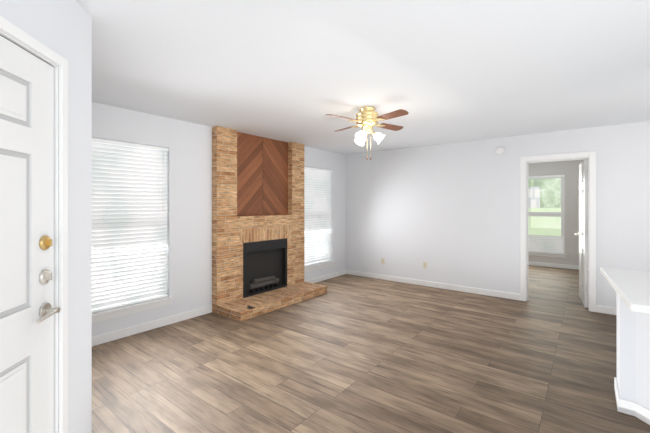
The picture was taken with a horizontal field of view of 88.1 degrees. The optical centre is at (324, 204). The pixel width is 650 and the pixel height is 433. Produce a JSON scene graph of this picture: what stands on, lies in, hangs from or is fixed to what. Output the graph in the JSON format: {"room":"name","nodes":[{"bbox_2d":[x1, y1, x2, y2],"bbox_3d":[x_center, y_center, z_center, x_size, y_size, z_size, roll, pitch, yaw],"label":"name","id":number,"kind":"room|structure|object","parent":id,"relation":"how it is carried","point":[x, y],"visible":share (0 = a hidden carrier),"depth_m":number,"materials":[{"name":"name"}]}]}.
{"room":"living room","nodes":[
{"label":"living room","id":0,"kind":"room"},
{"bbox_2d":[0,0,91,432],"bbox_3d":[-1.164,0.190,0.459,0.120,2.440,2.750,0,0,-7],"label":"wall","id":1,"kind":"structure","parent":0,"point":[63,28],"depth_m":1.70,"materials":[{"name":"white paint"}]},
{"bbox_2d":[0,35,59,432],"bbox_3d":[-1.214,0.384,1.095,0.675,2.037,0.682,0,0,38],"label":"entry door","id":2,"kind":"structure","parent":1,"relation":"in","point":[28,310],"depth_m":1.39,"materials":[{"name":"white wood"}]},
{"bbox_2d":[0,15,67,432],"bbox_3d":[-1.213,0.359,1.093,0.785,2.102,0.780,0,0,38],"label":"door frame","id":3,"kind":"structure","parent":1,"relation":"attached to","point":[19,34],"depth_m":1.56,"materials":[{"name":"white wood"}]},
{"bbox_2d":[92,102,345,336],"bbox_3d":[-1.873,0.190,4.059,0.150,2.440,7.590,0,0,38],"label":"wall","id":4,"kind":"structure","parent":0,"point":[189,216],"depth_m":4.15,"materials":[{"name":"white paint"}]},
{"bbox_2d":[92,138,174,322],"bbox_3d":[-2.148,0.247,3.646,0.155,1.855,0.990,0,0,38],"label":"window","id":5,"kind":"structure","parent":4,"relation":"in","point":[129,228],"depth_m":3.65,"materials":[{"name":"white plastic"}]},
{"bbox_2d":[92,305,211,345],"bbox_3d":[-2.770,1.365,2.778,0.013,0.090,4.168,0,0,38],"label":"baseboard","id":6,"kind":"structure","parent":4,"relation":"attached to","point":[117,334],"depth_m":3.77,"materials":[{"name":"white wood"}]},
{"bbox_2d":[304,166,335,271],"bbox_3d":[-0.143,0.247,6.213,0.155,1.855,0.965,0,0,38],"label":"window","id":7,"kind":"structure","parent":4,"relation":"in","point":[317,218],"depth_m":6.20,"materials":[{"name":"white plastic"}]},
{"bbox_2d":[304,270,345,282],"bbox_3d":[-0.006,1.365,6.313,0.016,0.090,1.378,0,0,38],"label":"baseboard","id":8,"kind":"structure","parent":4,"relation":"attached to","point":[339,273],"depth_m":6.35,"materials":[{"name":"white wood"}]},
{"bbox_2d":[76,0,649,154],"bbox_3d":[2.006,-1.080,3.217,7.300,0.100,11.040,0,0,38],"label":"ceiling","id":9,"kind":"structure","parent":0,"point":[440,71],"depth_m":2.48,"materials":[{"name":"white paint"}]},
{"bbox_2d":[325,106,408,159],"bbox_3d":[0.451,-0.757,3.582,0.801,0.544,0.801,0,0,9],"label":"ceiling fan","id":10,"kind":"object","parent":9,"relation":"hanging from","point":[368,118],"visible":1,"depth_m":3.50,"materials":[{"name":"gold metal"}]},
{"bbox_2d":[92,265,649,432],"bbox_3d":[2.006,1.460,3.217,7.300,0.100,11.040,0,0,38],"label":"floor","id":11,"kind":"structure","parent":0,"point":[347,353],"depth_m":2.92,"materials":[{"name":"brown wood"}]},
{"bbox_2d":[212,126,326,321],"bbox_3d":[-0.727,0.191,4.915,0.598,2.439,1.710,0,0,38],"label":"fireplace","id":12,"kind":"object","parent":11,"relation":"on","point":[257,225],"visible":1,"depth_m":4.90,"materials":[{"name":"brick"}]},
{"bbox_2d":[346,121,649,307],"bbox_3d":[3.225,0.190,4.777,7.000,2.440,0.120,0,0,38],"label":"wall","id":13,"kind":"structure","parent":0,"point":[448,213],"depth_m":5.35,"materials":[{"name":"white paint"}]},
{"bbox_2d":[346,270,519,299],"bbox_3d":[1.655,1.365,5.919,3.120,0.090,0.013,0,0,38],"label":"baseboard","id":14,"kind":"structure","parent":13,"relation":"attached to","point":[513,296],"depth_m":5.68,"materials":[{"name":"white wood"}]},
{"bbox_2d":[496,146,504,154],"bbox_3d":[2.665,-0.830,5.116,0.124,0.124,0.035,0,0,38],"label":"smoke detector","id":15,"kind":"object","parent":13,"relation":"attached to","point":[500,150],"visible":1,"depth_m":5.11,"materials":[{"name":"white plastic"}]},
{"bbox_2d":[520,151,595,311],"bbox_3d":[3.264,0.350,4.737,0.870,2.120,0.136,0,0,38],"label":"door frame","id":16,"kind":"structure","parent":13,"relation":"attached to","point":[591,156],"depth_m":4.62,"materials":[{"name":"white wood"}]},
{"bbox_2d":[575,159,587,307],"bbox_3d":[3.735,0.390,4.899,0.164,2.025,0.699,0,0,38],"label":"bedroom door","id":17,"kind":"structure","parent":13,"relation":"in","point":[583,231],"depth_m":4.73,"materials":[{"name":"white wood"}]},
{"bbox_2d":[596,305,616,314],"bbox_3d":[4.756,1.365,3.496,3.010,0.090,0.013,0,0,38],"label":"baseboard","id":18,"kind":"structure","parent":13,"relation":"attached to","point":[600,309],"depth_m":4.35,"materials":[{"name":"white wood"}]},
{"bbox_2d":[528,160,583,265],"bbox_3d":[5.210,0.190,7.643,4.200,2.440,0.120,0,0,38],"label":"wall","id":19,"kind":"structure","parent":0,"point":[569,170],"depth_m":7.43,"materials":[{"name":"white paint"}]},
{"bbox_2d":[528,175,566,257],"bbox_3d":[4.971,0.247,7.785,1.040,1.855,0.130,0,0,38],"label":"bedroom window","id":20,"kind":"structure","parent":19,"relation":"in","point":[547,246],"depth_m":7.67,"materials":[{"name":"white plastic"}]},
{"bbox_2d":[528,261,578,269],"bbox_3d":[5.168,1.365,7.589,4.200,0.090,0.016,0,0,38],"label":"baseboard","id":21,"kind":"structure","parent":19,"relation":"attached to","point":[554,265],"depth_m":7.58,"materials":[{"name":"white wood"}]},
{"bbox_2d":[617,294,649,409],"bbox_3d":[3.046,0.973,1.240,2.923,0.875,1.095,0,0,38],"label":"wall","id":22,"kind":"structure","parent":0,"point":[633,355],"depth_m":2.25,"materials":[{"name":"white paint"}]},
{"bbox_2d":[600,267,649,313],"bbox_3d":[3.010,0.513,1.271,3.018,0.040,1.170,0,0,38],"label":"countertop","id":23,"kind":"structure","parent":22,"relation":"on","point":[631,288],"depth_m":2.06,"materials":[{"name":"white stone"}]},
{"bbox_2d":[614,377,649,424],"bbox_3d":[2.211,1.365,1.889,0.834,0.090,1.100,0,0,38],"label":"baseboard","id":24,"kind":"structure","parent":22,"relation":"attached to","point":[640,412],"depth_m":2.25,"materials":[{"name":"white wood"}]},
{"label":"outside","id":25,"kind":"structure","parent":0,"visible":0},
{"bbox_2d":[528,178,560,235],"bbox_3d":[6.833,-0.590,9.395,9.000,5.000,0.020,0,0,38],"label":"trees","id":26,"kind":"object","parent":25,"point":[552,229],"depth_m":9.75,"materials":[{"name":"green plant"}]}
]}

